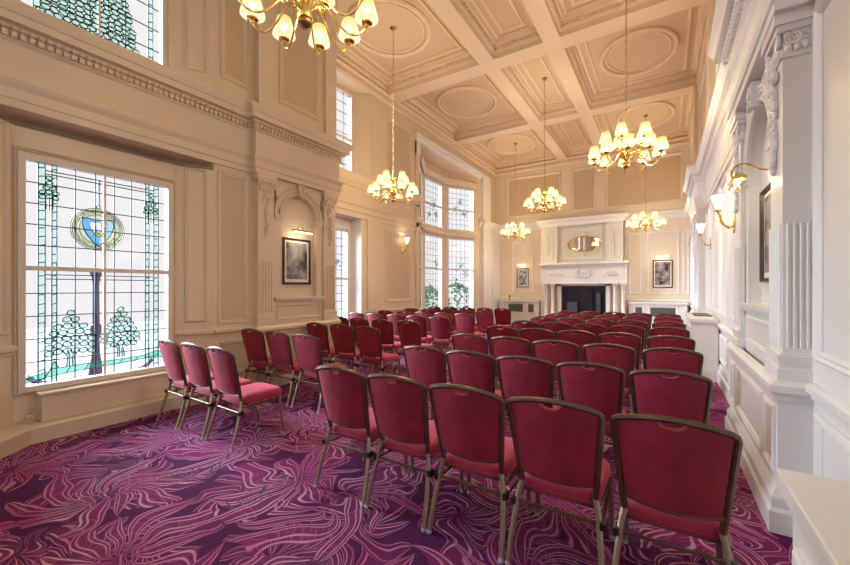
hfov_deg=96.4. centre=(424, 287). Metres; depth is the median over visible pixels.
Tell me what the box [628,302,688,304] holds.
countertop
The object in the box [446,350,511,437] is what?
banquet chair
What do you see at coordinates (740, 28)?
trim
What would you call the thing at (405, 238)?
wall sconce
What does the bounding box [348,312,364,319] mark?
banquet chair
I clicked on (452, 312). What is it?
banquet chair
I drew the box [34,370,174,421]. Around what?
heater cover
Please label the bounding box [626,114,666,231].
chandelier
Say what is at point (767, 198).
print
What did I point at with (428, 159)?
ceiling
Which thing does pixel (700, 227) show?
wall sconce
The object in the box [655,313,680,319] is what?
banquet chair
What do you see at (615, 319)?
banquet chair
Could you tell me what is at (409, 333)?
banquet chair
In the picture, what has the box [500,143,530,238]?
chandelier
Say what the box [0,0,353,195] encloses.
trim
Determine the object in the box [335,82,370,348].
wall
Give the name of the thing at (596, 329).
banquet chair
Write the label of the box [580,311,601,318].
banquet chair
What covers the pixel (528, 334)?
banquet chair
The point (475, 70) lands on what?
ceiling
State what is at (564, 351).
banquet chair
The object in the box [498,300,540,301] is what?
countertop
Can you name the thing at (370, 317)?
banquet chair
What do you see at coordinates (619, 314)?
banquet chair
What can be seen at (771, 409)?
trim
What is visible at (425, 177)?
window
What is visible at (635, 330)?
banquet chair
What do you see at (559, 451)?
banquet chair
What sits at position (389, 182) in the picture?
chandelier
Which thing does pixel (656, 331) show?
banquet chair
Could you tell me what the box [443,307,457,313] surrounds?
banquet chair
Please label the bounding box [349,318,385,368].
banquet chair
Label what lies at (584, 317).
banquet chair
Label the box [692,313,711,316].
grille
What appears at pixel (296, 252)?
print
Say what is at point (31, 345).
ground
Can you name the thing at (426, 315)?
banquet chair
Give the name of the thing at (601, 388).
banquet chair
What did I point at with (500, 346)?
banquet chair
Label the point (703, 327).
radiator cover
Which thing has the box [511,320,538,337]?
banquet chair
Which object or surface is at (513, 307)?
grille
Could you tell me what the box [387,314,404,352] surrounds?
banquet chair
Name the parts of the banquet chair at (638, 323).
backrest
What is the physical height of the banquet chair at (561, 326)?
0.946 m
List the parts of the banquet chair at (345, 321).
backrest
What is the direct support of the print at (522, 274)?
attached to the framed picture at (522, 273)
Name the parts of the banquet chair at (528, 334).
backrest, frame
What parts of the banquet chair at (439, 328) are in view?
backrest, frame, seat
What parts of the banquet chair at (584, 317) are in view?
frame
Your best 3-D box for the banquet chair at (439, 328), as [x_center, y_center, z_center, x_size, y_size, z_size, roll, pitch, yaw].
[0.407,1.027,7.745,0.498,0.946,0.619,0,0,32]
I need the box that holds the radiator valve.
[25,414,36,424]
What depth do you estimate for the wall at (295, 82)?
5.65 m
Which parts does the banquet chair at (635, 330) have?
backrest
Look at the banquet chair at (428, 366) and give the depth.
3.69 m
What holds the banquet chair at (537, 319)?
on the floor
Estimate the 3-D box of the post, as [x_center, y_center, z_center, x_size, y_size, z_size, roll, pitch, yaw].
[-4.412,0.820,5.093,0.240,2.160,1.360,0,0,32]
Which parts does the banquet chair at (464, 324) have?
backrest, frame, seat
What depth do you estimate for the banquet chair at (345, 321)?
7.38 m
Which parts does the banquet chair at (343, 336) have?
backrest, frame, seat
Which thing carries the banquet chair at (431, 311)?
on the floor
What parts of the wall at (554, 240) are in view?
panel moulding, moulding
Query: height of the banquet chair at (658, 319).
0.946 m
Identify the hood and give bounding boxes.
[291,229,314,233]
[728,173,747,185]
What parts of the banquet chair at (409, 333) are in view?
leg, backrest, frame, seat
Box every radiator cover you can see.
[685,312,718,382]
[776,468,849,564]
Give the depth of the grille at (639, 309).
13.39 m
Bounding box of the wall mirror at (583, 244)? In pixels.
[567,231,601,255]
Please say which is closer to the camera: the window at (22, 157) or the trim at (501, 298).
the window at (22, 157)
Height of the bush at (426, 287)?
2.113 m
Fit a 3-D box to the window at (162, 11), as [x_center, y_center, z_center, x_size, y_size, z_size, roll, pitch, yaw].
[-3.744,-3.750,4.363,0.110,2.100,1.380,0,0,32]
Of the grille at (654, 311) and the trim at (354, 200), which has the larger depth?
the grille at (654, 311)
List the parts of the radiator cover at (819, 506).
panel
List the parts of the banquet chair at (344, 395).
leg, backrest, frame, rail, seat rail, seat, leg, leg, seat rail, leg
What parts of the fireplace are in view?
screen frame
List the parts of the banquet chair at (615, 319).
frame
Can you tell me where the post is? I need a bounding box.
[26,272,152,383]
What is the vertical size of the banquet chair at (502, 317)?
0.946 m
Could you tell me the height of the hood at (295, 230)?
0.032 m
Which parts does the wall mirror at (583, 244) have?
frame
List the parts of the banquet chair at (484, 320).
backrest, frame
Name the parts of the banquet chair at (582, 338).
backrest, frame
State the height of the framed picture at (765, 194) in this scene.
0.800 m
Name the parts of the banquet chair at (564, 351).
backrest, frame, seat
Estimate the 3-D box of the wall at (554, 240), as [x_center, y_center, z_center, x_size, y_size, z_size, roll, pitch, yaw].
[6.004,-0.475,14.685,2.970,3.950,0.356,0,0,32]
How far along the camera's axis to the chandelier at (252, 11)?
3.20 m
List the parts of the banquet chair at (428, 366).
backrest, frame, leg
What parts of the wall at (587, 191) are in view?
moulding, moulding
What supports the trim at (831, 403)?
attached to the wall at (831, 18)
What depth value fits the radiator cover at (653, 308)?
13.09 m
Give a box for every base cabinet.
[498,300,540,322]
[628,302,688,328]
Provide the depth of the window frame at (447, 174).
14.34 m
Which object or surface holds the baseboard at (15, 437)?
attached to the wall at (295, 82)
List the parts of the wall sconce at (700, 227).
lamp shade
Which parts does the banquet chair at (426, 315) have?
backrest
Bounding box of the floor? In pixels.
[0,324,792,564]
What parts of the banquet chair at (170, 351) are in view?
leg, backrest, frame, leg, seat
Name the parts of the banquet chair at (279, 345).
leg, backrest, frame, leg, seat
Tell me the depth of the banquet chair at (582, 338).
5.05 m
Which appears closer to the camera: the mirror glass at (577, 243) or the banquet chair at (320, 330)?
the banquet chair at (320, 330)
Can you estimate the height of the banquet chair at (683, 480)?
0.946 m
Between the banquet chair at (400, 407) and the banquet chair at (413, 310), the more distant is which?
the banquet chair at (413, 310)
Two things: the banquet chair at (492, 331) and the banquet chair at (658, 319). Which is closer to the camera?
the banquet chair at (492, 331)
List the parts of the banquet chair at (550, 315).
frame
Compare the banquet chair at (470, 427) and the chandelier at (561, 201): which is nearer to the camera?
the banquet chair at (470, 427)
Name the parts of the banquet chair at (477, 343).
backrest, frame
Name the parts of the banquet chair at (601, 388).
backrest, frame, seat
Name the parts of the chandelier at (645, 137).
lamp shade, lamp shade, lamp shade, lamp shade, lamp shade, arm, lamp shade, lamp shade, lamp shade, stem, chain, lamp shade, lamp shade, arm, lamp shade, lamp shade, arm, lamp shade, lamp shade, lamp shade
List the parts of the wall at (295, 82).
panel moulding, window architrave, panel moulding, panel moulding, panel moulding, panel moulding, panel moulding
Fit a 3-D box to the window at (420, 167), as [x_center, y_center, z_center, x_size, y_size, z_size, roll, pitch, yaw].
[-0.181,-3.040,12.314,0.110,1.720,1.264,0,0,4]
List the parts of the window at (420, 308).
frame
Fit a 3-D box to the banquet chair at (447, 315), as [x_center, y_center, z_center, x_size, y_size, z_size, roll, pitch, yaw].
[0.538,1.027,8.949,0.498,0.946,0.619,0,0,31]
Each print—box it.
[286,242,306,279]
[518,270,526,284]
[655,262,669,284]
[764,193,770,272]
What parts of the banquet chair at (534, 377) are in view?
backrest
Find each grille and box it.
[509,304,522,311]
[528,304,533,311]
[637,307,641,314]
[651,308,675,315]
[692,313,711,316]
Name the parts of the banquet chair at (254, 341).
leg, backrest, frame, seat, leg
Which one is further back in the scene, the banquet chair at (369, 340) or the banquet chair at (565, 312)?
the banquet chair at (565, 312)
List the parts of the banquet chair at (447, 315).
backrest, frame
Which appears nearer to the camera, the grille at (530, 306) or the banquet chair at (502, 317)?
the banquet chair at (502, 317)
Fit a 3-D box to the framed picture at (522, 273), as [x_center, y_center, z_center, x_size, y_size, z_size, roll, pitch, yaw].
[4.122,-0.430,16.058,0.500,0.800,0.035,0,0,32]
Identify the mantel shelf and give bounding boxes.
[539,261,629,267]
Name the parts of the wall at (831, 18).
moulding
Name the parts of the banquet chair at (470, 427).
leg, backrest, frame, leg, rail, seat rail, seat, leg, seat rail, rail, leg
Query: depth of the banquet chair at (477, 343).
4.64 m
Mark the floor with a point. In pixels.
(145, 490)
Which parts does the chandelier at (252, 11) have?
lamp shade, arm, arm, lamp shade, arm, stem, arm, lamp shade, lamp shade, arm, arm, arm, lamp shade, lamp shade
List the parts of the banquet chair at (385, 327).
backrest, frame, seat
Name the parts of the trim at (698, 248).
arch panel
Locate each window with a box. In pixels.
[18,152,172,393]
[19,0,166,65]
[335,227,348,319]
[336,85,352,171]
[419,228,421,310]
[420,167,421,219]
[424,175,442,229]
[424,232,442,308]
[447,185,474,232]
[447,237,474,309]
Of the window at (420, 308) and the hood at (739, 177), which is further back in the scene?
the window at (420, 308)
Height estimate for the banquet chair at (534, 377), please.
0.946 m
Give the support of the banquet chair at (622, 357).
on the floor
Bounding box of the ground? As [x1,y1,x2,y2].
[26,310,342,384]
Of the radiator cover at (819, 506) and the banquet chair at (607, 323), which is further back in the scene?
the banquet chair at (607, 323)
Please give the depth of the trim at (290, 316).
5.99 m
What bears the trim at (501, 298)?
attached to the wall at (587, 191)
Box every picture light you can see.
[291,225,314,234]
[728,163,768,193]
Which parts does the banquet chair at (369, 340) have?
backrest, frame, seat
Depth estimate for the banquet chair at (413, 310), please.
10.54 m
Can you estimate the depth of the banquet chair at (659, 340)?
4.46 m
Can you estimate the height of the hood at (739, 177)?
0.045 m
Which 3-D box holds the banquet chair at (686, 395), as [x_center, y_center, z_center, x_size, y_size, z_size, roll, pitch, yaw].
[1.814,1.027,2.829,0.498,0.946,0.619,0,0,32]
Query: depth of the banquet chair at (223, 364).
3.67 m
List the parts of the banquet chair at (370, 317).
backrest, frame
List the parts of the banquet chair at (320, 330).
backrest, frame, seat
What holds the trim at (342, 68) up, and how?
attached to the wall at (295, 82)
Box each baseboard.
[0,379,252,458]
[717,360,730,404]
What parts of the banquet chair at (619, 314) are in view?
frame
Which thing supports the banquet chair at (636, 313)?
on the floor
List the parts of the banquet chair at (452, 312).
backrest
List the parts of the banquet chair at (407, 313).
backrest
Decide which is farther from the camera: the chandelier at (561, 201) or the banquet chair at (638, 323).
the chandelier at (561, 201)
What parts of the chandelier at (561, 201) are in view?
lamp shade, lamp shade, lamp shade, stem, chain, lamp shade, lamp shade, lamp shade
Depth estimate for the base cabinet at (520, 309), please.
15.63 m
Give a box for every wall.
[0,0,499,395]
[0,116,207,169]
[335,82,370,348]
[469,134,690,315]
[541,221,623,318]
[690,0,849,481]
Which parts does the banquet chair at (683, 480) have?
seat rail, leg, leg, seat, seat rail, rail, backrest, leg, leg, seat rail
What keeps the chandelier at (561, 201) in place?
hanging from the ceiling at (475, 70)
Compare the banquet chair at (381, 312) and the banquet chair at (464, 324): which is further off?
the banquet chair at (381, 312)
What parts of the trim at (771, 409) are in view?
plinth panel, arch panel, plinth moulding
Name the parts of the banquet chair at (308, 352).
leg, backrest, frame, leg, seat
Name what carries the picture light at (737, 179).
attached to the wall at (831, 18)
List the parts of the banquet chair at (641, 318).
backrest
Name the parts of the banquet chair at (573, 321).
frame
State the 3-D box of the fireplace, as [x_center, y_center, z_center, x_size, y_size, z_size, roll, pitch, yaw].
[5.812,0.270,14.118,3.150,2.460,0.880,0,0,32]
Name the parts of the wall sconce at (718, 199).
lamp shade, arm, plate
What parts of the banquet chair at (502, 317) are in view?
backrest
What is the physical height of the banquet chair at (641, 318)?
0.946 m
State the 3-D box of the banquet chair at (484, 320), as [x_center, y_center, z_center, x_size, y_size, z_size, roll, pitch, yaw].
[1.605,1.027,9.634,0.498,0.946,0.619,0,0,33]
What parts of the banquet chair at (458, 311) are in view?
backrest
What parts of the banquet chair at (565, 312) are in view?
backrest, frame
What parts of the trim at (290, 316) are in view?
plinth moulding, plinth panel, arch panel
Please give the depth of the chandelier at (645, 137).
5.59 m
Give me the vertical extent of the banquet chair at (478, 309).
0.946 m
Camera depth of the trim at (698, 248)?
8.25 m
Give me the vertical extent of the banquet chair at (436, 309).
0.946 m
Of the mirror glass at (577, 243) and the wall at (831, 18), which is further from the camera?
the mirror glass at (577, 243)
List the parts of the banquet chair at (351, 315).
backrest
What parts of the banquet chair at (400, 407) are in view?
leg, backrest, frame, rail, seat rail, seat, leg, leg, seat rail, leg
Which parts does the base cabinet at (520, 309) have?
door, door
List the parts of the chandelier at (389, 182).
lamp shade, lamp shade, lamp shade, lamp shade, lamp shade, lamp shade, stem, chain, lamp shade, lamp shade, lamp shade, lamp shade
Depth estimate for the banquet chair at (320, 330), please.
6.15 m
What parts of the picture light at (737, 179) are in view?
arm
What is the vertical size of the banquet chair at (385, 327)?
0.946 m
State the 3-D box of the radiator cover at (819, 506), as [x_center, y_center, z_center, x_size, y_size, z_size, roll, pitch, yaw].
[0.552,1.000,-0.041,0.457,1.000,2.320,0,0,32]
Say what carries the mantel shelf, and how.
attached to the fireplace
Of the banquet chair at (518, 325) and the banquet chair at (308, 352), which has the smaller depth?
the banquet chair at (308, 352)
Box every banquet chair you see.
[156,339,227,429]
[178,342,253,439]
[205,346,283,451]
[241,328,294,389]
[264,331,319,405]
[291,333,346,413]
[307,322,349,368]
[314,365,407,506]
[330,324,373,372]
[338,316,358,365]
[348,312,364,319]
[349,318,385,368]
[355,326,400,375]
[364,373,463,531]
[366,313,397,352]
[370,319,404,372]
[378,310,393,319]
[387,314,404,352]
[396,320,432,372]
[397,311,412,341]
[403,345,450,420]
[405,308,418,317]
[406,315,438,348]
[414,311,431,343]
[421,309,435,315]
[426,383,531,563]
[427,306,440,312]
[428,316,452,350]
[434,312,456,349]
[438,309,456,330]
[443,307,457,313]
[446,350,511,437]
[451,333,500,389]
[454,313,481,337]
[456,310,479,331]
[460,307,480,328]
[475,310,499,336]
[477,308,497,325]
[486,326,517,356]
[490,336,530,389]
[494,308,511,329]
[496,355,560,424]
[505,396,614,564]
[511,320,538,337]
[519,328,553,397]
[530,316,554,327]
[532,339,578,395]
[541,322,571,344]
[545,313,567,324]
[556,330,594,397]
[556,361,625,445]
[557,317,583,333]
[558,310,578,319]
[569,314,592,322]
[573,323,605,342]
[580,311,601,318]
[582,343,635,412]
[585,318,613,332]
[595,315,620,325]
[598,332,641,369]
[603,312,625,319]
[609,325,645,368]
[610,413,742,564]
[617,320,647,348]
[623,316,649,337]
[628,312,651,336]
[629,369,713,428]
[642,347,703,377]
[647,335,695,352]
[650,327,689,339]
[652,321,685,330]
[654,317,683,323]
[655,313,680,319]
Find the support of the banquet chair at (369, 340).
on the floor
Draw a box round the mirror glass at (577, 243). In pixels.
[568,237,600,250]
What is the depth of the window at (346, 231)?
9.42 m
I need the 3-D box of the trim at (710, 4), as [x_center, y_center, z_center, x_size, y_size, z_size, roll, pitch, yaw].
[5.018,-3.900,6.653,0.120,2.500,7.950,0,0,32]
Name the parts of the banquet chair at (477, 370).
backrest, frame, seat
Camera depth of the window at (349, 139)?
9.52 m
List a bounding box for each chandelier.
[238,0,377,54]
[367,26,418,203]
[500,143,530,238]
[523,77,566,212]
[588,0,668,173]
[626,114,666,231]
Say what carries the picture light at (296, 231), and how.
attached to the wall at (295, 82)
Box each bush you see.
[425,286,448,308]
[436,282,467,308]
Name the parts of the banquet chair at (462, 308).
backrest, frame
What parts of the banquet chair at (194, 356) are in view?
leg, backrest, frame, leg, seat, leg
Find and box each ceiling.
[0,81,462,174]
[336,0,706,167]
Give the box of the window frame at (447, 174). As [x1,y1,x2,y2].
[420,160,477,321]
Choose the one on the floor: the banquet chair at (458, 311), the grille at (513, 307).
the banquet chair at (458, 311)
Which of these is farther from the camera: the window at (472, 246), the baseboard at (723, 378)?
the window at (472, 246)
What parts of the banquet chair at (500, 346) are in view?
backrest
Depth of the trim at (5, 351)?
5.11 m
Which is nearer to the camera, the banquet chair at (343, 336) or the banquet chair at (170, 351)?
the banquet chair at (170, 351)
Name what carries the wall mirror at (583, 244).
attached to the wall at (554, 240)
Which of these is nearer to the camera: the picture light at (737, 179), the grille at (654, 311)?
the picture light at (737, 179)
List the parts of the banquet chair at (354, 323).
backrest, frame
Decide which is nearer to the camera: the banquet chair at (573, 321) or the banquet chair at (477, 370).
the banquet chair at (477, 370)
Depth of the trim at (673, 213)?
14.39 m
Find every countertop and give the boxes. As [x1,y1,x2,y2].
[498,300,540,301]
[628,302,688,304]
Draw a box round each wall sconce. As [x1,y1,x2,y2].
[401,237,409,254]
[695,223,710,248]
[710,194,735,232]
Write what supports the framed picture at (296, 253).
attached to the wall at (295, 82)
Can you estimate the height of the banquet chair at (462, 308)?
0.946 m
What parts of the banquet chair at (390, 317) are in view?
backrest, frame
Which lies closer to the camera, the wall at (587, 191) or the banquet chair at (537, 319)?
the banquet chair at (537, 319)
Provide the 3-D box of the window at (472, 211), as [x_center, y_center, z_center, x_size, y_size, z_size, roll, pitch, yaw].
[1.374,-3.040,14.754,1.314,1.720,0.110,0,0,-30]
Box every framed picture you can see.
[282,237,310,284]
[517,268,528,286]
[653,260,672,287]
[759,182,770,281]
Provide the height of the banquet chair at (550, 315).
0.946 m
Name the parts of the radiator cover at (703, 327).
panel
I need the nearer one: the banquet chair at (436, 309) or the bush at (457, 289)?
the banquet chair at (436, 309)
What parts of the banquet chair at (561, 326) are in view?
frame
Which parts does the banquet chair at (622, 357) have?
backrest, seat, leg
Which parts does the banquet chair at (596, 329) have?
frame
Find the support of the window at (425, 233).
in the window frame at (447, 174)
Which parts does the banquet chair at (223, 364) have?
leg, backrest, frame, rail, leg, seat, leg, seat rail, rail, leg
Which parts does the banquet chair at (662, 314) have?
backrest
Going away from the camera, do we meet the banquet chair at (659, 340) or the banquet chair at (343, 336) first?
the banquet chair at (659, 340)
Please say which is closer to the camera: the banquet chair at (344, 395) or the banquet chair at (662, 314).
the banquet chair at (344, 395)
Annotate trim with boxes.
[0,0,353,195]
[0,307,419,357]
[249,172,341,385]
[335,167,420,230]
[336,24,705,176]
[478,208,687,231]
[500,297,690,302]
[683,0,814,237]
[689,305,849,427]
[690,209,705,312]
[693,0,715,164]
[725,4,813,537]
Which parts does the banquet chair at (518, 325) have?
frame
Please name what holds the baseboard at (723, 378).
attached to the wall at (831, 18)
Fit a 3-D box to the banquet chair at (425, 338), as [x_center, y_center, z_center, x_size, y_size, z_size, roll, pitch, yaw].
[-0.048,1.027,8.015,0.498,0.946,0.619,0,0,32]
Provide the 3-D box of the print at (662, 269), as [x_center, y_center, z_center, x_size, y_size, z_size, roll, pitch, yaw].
[8.370,-0.507,13.384,0.460,0.826,0.003,0,0,32]
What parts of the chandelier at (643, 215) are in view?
lamp shade, lamp shade, lamp shade, lamp shade, lamp shade, lamp shade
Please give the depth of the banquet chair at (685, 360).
3.55 m
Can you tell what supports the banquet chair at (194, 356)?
on the floor
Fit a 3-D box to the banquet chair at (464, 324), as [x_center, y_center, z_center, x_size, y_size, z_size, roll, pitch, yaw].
[0.995,1.027,8.677,0.498,0.946,0.619,0,0,32]
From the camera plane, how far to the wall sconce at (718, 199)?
4.84 m
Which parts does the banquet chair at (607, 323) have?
frame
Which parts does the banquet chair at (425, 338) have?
backrest, frame, seat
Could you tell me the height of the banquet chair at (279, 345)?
0.946 m
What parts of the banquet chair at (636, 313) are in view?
backrest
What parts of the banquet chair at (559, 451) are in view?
leg, leg, backrest, frame, rail, seat rail, seat, leg, seat rail, rail, leg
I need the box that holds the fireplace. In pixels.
[539,261,629,315]
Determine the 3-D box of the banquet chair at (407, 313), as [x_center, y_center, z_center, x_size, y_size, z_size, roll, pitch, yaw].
[-0.366,1.027,9.564,0.498,0.946,0.619,0,0,33]
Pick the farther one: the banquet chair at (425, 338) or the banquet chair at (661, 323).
the banquet chair at (425, 338)
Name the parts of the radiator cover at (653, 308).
door, door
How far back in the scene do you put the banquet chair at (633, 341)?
4.75 m
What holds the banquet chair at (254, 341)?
on the floor

